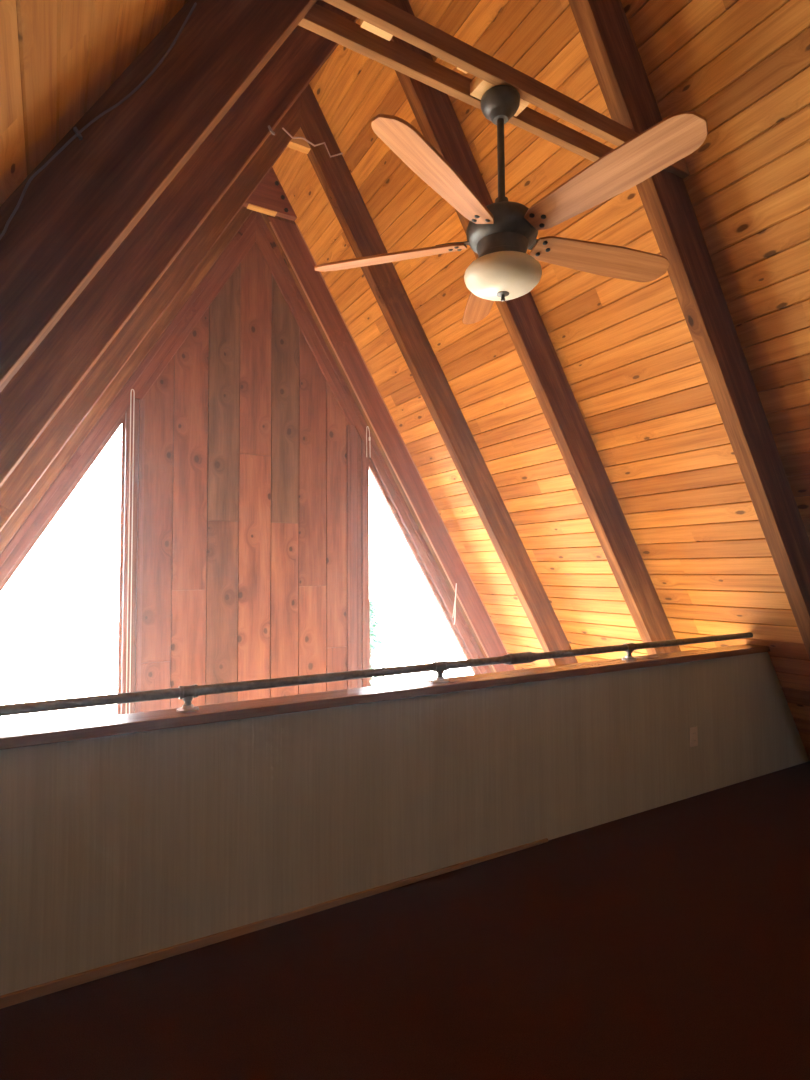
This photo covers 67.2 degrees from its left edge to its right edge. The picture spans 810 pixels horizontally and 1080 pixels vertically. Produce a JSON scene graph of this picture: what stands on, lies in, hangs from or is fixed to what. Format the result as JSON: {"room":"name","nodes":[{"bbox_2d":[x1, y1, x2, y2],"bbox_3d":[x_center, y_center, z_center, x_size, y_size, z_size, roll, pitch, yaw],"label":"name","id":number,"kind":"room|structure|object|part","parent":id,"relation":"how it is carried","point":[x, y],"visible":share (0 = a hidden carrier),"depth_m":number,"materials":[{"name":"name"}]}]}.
{"room":"cabin loft","nodes":[
{"label":"cabin loft","id":0,"kind":"room"},
{"bbox_2d":[126,242,479,711],"bbox_3d":[-1.556,0.220,6.188,9.923,8.416,0.122,1,-3,-30],"label":"wall","id":1,"kind":"structure","parent":0,"point":[244,567],"depth_m":6.13,"materials":[{"name":"brown wood"}]},
{"bbox_2d":[0,412,125,714],"bbox_3d":[-4.021,1.561,4.714,3.313,5.624,0.055,1,-3,-30],"label":"window","id":2,"kind":"structure","parent":1,"relation":"in","point":[122,419],"depth_m":5.54,"materials":[{"name":"brown wood"}]},
{"bbox_2d":[0,211,256,584],"bbox_3d":[-3.536,0.424,4.950,4.660,7.912,0.019,1,-3,-30],"label":"trim","id":3,"kind":"structure","parent":1,"relation":"attached to","point":[22,545],"depth_m":5.56,"materials":[{"name":"brown wood"}]},
{"bbox_2d":[126,389,134,713],"bbox_3d":[-2.483,0.133,5.507,0.039,3.036,0.009,1,-3,-30],"label":"blind cord","id":4,"kind":"object","parent":1,"relation":"hanging from","point":[131,389],"visible":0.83,"depth_m":5.51,"materials":[{"name":"beige plastic"}]},
{"bbox_2d":[120,399,144,714],"bbox_3d":[-2.496,1.549,5.536,0.157,5.710,0.149,1,-3,-30],"label":"trim","id":5,"kind":"structure","parent":1,"relation":"attached to","point":[139,405],"depth_m":5.56,"materials":[{"name":"brown wood"}]},
{"bbox_2d":[135,232,255,399],"bbox_3d":[-2.017,-2.246,5.961,1.120,1.903,0.028,1,-3,-30],"label":"trim","id":6,"kind":"structure","parent":1,"relation":"attached to","point":[232,268],"depth_m":5.93,"materials":[{"name":"brown wood"}]},
{"bbox_2d":[256,231,354,425],"bbox_3d":[-1.047,-2.225,6.521,1.120,1.903,0.028,1,-3,-30],"label":"trim","id":7,"kind":"structure","parent":1,"relation":"attached to","point":[272,268],"depth_m":6.49,"materials":[{"name":"brown wood"}]},
{"bbox_2d":[346,425,369,688],"bbox_3d":[-0.530,1.592,6.671,0.258,5.710,0.149,1,-3,-30],"label":"trim","id":8,"kind":"structure","parent":1,"relation":"attached to","point":[357,463],"depth_m":6.70,"materials":[{"name":"brown wood"}]},
{"bbox_2d":[256,212,490,673],"bbox_3d":[0.499,0.513,7.279,4.660,7.912,0.019,1,-3,-30],"label":"trim","id":9,"kind":"structure","parent":1,"relation":"attached to","point":[275,261],"depth_m":6.83,"materials":[{"name":"brown wood"}]},
{"bbox_2d":[369,459,478,674],"bbox_3d":[0.948,1.748,7.578,3.222,5.470,0.055,1,-3,-30],"label":"trim","id":10,"kind":"structure","parent":1,"relation":"in","point":[372,470],"depth_m":7.19,"materials":[{"name":"brown wood"}]},
{"bbox_2d":[0,652,808,995],"bbox_3d":[0.182,1.226,3.140,6.850,0.893,0.110,1,-3,-30],"label":"wall","id":11,"kind":"structure","parent":0,"point":[115,848],"depth_m":2.77,"materials":[{"name":"brown wood"}]},
{"bbox_2d":[0,838,547,1008],"bbox_3d":[-0.945,1.617,2.396,4.020,0.052,0.014,1,-3,-30],"label":"baseboard","id":12,"kind":"structure","parent":11,"relation":"attached to","point":[33,992],"depth_m":2.47,"materials":[{"name":"brown wood"}]},
{"bbox_2d":[0,644,769,749],"bbox_3d":[0.176,0.759,3.167,5.785,0.042,0.169,1,-3,-30],"label":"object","id":13,"kind":"object","parent":11,"relation":"on","point":[79,729],"visible":1,"depth_m":2.78,"materials":[{"name":"brown wood"}]},
{"bbox_2d":[0,632,752,715],"bbox_3d":[0.181,0.685,3.192,5.590,0.108,0.088,1,-3,-30],"label":"pipe railing","id":14,"kind":"object","parent":13,"relation":"on","point":[186,693],"visible":1,"depth_m":2.83,"materials":[{"name":"black metal"}]},
{"bbox_3d":[-0.912,0.681,2.560,0.042,0.067,0.042,1,-3,-30],"label":"post","id":15,"kind":"part","parent":14,"relation":"part of","materials":[{"name":"black metal"}]},
{"bbox_3d":[0.184,0.705,3.192,0.042,0.067,0.042,1,-3,-30],"label":"post","id":16,"kind":"part","parent":14,"relation":"part of","materials":[{"name":"black metal"}]},
{"bbox_2d":[689,727,697,746],"bbox_3d":[1.933,1.317,4.079,0.080,0.126,0.010,1,-3,-30],"label":"wall outlet","id":17,"kind":"object","parent":11,"relation":"attached to","point":[693,731],"visible":1,"depth_m":4.07,"materials":[{"name":"beige plastic"}]},
{"bbox_2d":[0,0,809,760],"bbox_3d":[1.027,-0.066,1.725,10.006,8.526,10.550,1,-3,-30],"label":"ceiling","id":18,"kind":"structure","parent":0,"point":[626,352],"depth_m":4.18,"materials":[{"name":"brown wood"}]},
{"bbox_2d":[0,206,252,553],"bbox_3d":[-3.630,0.171,4.830,4.952,8.407,0.100,1,-3,-30],"label":"rafter","id":19,"kind":"object","parent":18,"relation":"attached to","point":[10,529],"visible":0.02,"depth_m":5.46,"materials":[{"name":"brown wood"}]},
{"bbox_2d":[0,95,300,531],"bbox_3d":[-3.030,0.117,3.792,4.952,8.407,0.100,1,-3,-30],"label":"rafter","id":20,"kind":"object","parent":18,"relation":"attached to","point":[46,448],"visible":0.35,"depth_m":4.46,"materials":[{"name":"brown wood"}]},
{"bbox_2d":[287,127,310,153],"bbox_3d":[-0.905,-3.422,5.200,0.186,0.159,0.078,1,-3,-30],"label":"block","id":21,"kind":"object","parent":20,"relation":"attached to","point":[301,145],"visible":1,"depth_m":5.18,"materials":[{"name":"brown wood"}]},
{"bbox_2d":[0,0,317,392],"bbox_3d":[-1.034,-1.286,1.920,3.420,5.807,0.100,1,-3,-30],"label":"rafter","id":22,"kind":"object","parent":18,"relation":"attached to","point":[74,214],"visible":0.92,"depth_m":1.94,"materials":[{"name":"brown wood"}]},
{"bbox_2d":[0,2,196,239],"bbox_3d":[-0.968,-1.287,1.892,0.611,1.088,0.014,1,-3,-30],"label":"electrical cable","id":23,"kind":"object","parent":22,"relation":"attached to","point":[75,129],"visible":1,"depth_m":1.88,"materials":[{"name":"brown plastic"}]},
{"bbox_2d":[0,0,358,487],"bbox_3d":[-2.350,0.057,2.616,4.952,8.407,0.100,1,-3,-30],"label":"rafter","id":24,"kind":"object","parent":18,"relation":"attached to","point":[47,379],"visible":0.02,"depth_m":3.22,"materials":[{"name":"brown wood"}]},
{"bbox_2d":[268,125,274,134],"bbox_3d":[-0.786,-2.409,3.580,0.043,0.046,0.016,1,-3,-30],"label":"cable","id":25,"kind":"object","parent":24,"relation":"attached to","point":[269,126],"visible":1,"depth_m":3.57,"materials":[{"name":"brown plastic"}]},
{"bbox_2d":[260,213,493,672],"bbox_3d":[0.658,0.266,7.305,4.952,8.407,0.100,1,-3,-30],"label":"rafter","id":26,"kind":"object","parent":18,"relation":"attached to","point":[264,216],"visible":0.07,"depth_m":6.76,"materials":[{"name":"brown wood"}]},
{"bbox_2d":[243,168,296,220],"bbox_3d":[-1.371,-3.651,6.219,0.544,0.647,0.091,1,-3,-30],"label":"plate","id":27,"kind":"object","parent":26,"relation":"attached to","point":[269,198],"visible":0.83,"depth_m":6.19,"materials":[{"name":"brown wood"}]},
{"bbox_2d":[366,426,370,457],"bbox_3d":[-0.406,-1.088,6.748,0.052,0.350,0.012,1,-3,-30],"label":"blind cord","id":28,"kind":"object","parent":26,"relation":"hanging from","point":[367,426],"visible":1,"depth_m":6.74,"materials":[{"name":"beige plastic"}]},
{"bbox_2d":[268,217,515,671],"bbox_3d":[0.729,0.602,7.258,4.859,7.730,0.020,1,-3,-30],"label":"board","id":29,"kind":"object","parent":26,"relation":"attached to","point":[289,236],"visible":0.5,"depth_m":6.81,"materials":[{"name":"brown wood"}]},
{"bbox_2d":[453,583,456,624],"bbox_3d":[0.581,0.746,7.106,0.065,0.482,0.017,1,-3,-30],"label":"pull cord","id":30,"kind":"object","parent":29,"relation":"hanging from","point":[456,583],"visible":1,"depth_m":7.10,"materials":[{"name":"beige plastic"}]},
{"bbox_2d":[301,84,577,665],"bbox_3d":[1.258,0.212,6.267,4.952,8.407,0.100,1,-3,-30],"label":"rafter","id":31,"kind":"object","parent":18,"relation":"attached to","point":[339,186],"visible":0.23,"depth_m":5.71,"materials":[{"name":"brown wood"}]},
{"bbox_2d":[282,128,342,157],"bbox_3d":[-0.775,-3.376,5.209,0.569,0.119,0.014,1,-3,-30],"label":"electrical cable","id":32,"kind":"object","parent":31,"relation":"attached to","point":[324,143],"visible":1,"depth_m":5.20,"materials":[{"name":"beige plastic"}]},
{"bbox_2d":[384,0,680,654],"bbox_3d":[1.938,0.151,5.091,4.952,8.407,0.100,1,-3,-30],"label":"rafter","id":33,"kind":"object","parent":18,"relation":"attached to","point":[434,113],"visible":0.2,"depth_m":4.67,"materials":[{"name":"brown wood"}]},
{"bbox_2d":[568,0,809,658],"bbox_3d":[1.928,-1.221,3.630,3.420,5.807,0.100,1,-3,-30],"label":"rafter","id":34,"kind":"object","parent":18,"relation":"attached to","point":[604,28],"visible":1,"depth_m":3.47,"materials":[{"name":"brown wood"}]},
{"bbox_2d":[298,3,612,161],"bbox_3d":[0.406,-2.069,2.877,2.494,0.086,0.042,1,-3,-30],"label":"tie","id":35,"kind":"object","parent":34,"relation":"attached to","point":[319,20],"visible":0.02,"depth_m":2.68,"materials":[{"name":"brown wood"}]},
{"bbox_2d":[323,0,689,178],"bbox_3d":[0.479,-2.075,2.751,2.494,0.086,0.042,1,-3,-30],"label":"tie","id":36,"kind":"object","parent":34,"relation":"attached to","point":[381,14],"visible":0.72,"depth_m":2.65,"materials":[{"name":"brown wood"}]},
{"bbox_2d":[360,19,392,40],"bbox_3d":[-0.110,-2.093,2.466,0.135,0.060,0.048,1,-3,-30],"label":"block","id":37,"kind":"object","parent":36,"relation":"attached to","point":[363,24],"visible":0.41,"depth_m":2.47,"materials":[{"name":"brown wood"}]},
{"bbox_2d":[470,77,529,116],"bbox_3d":[0.440,-2.061,2.813,0.275,0.056,0.100,1,-3,-30],"label":"block","id":38,"kind":"object","parent":36,"relation":"attached to","point":[478,87],"visible":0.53,"depth_m":2.77,"materials":[{"name":"brown wood"}]},
{"bbox_2d":[314,85,707,324],"bbox_3d":[0.497,-1.558,2.763,1.757,0.951,1.745,1,-3,-30],"label":"ceiling fan","id":39,"kind":"object","parent":38,"relation":"hanging from","point":[501,232],"visible":1,"depth_m":2.63,"materials":[{"name":"brown wood"}]},
{"bbox_3d":[-0.085,-1.357,2.934,0.760,0.012,0.176,-1,16,16],"label":"blade","id":40,"kind":"part","parent":39,"relation":"part of","materials":[{"name":"brown wood"}]},
{"bbox_3d":[0.131,-1.388,2.325,0.176,0.012,0.760,20,9,33],"label":"blade","id":41,"kind":"part","parent":39,"relation":"part of","materials":[{"name":"brown wood"}]},
{"bbox_3d":[0.428,-1.341,3.328,0.176,0.012,0.760,-19,-2,-2],"label":"blade","id":42,"kind":"part","parent":39,"relation":"part of","materials":[{"name":"brown wood"}]},
{"bbox_3d":[0.444,-1.183,2.769,0.350,0.134,0.350,1,-3,-30],"label":"lamp shade","id":43,"kind":"part","parent":39,"relation":"part of","materials":[{"name":"beige glass"}]},
{"bbox_3d":[0.961,-1.362,2.962,0.760,0.012,0.176,1,-21,-20],"label":"blade","id":44,"kind":"part","parent":39,"relation":"part of","materials":[{"name":"brown wood"}]},
{"bbox_3d":[0.778,-1.391,2.343,0.176,0.012,0.760,24,-17,-34],"label":"blade","id":45,"kind":"part","parent":39,"relation":"part of","materials":[{"name":"brown wood"}]},
{"bbox_2d":[0,761,809,1079],"bbox_3d":[1.892,1.659,0.161,7.190,0.280,6.934,1,-3,-30],"label":"floor","id":46,"kind":"structure","parent":0,"point":[671,941],"depth_m":2.26,"materials":[{"name":"brown wood"}]},
{"label":"outside","id":47,"kind":"structure","parent":0,"visible":0},
{"bbox_3d":[-1.163,5.942,19.834,6.000,0.500,6.000,1,-3,-30],"label":"ground","id":48,"kind":"structure","parent":47,"visible":0},
{"bbox_2d":[370,600,396,685],"bbox_3d":[-1.155,3.837,19.970,2.164,3.716,2.258,1,-3,-30],"label":"conifer tree","id":49,"kind":"object","parent":48,"relation":"on","point":[373,624],"visible":0.34,"depth_m":19.83,"materials":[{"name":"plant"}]}
]}

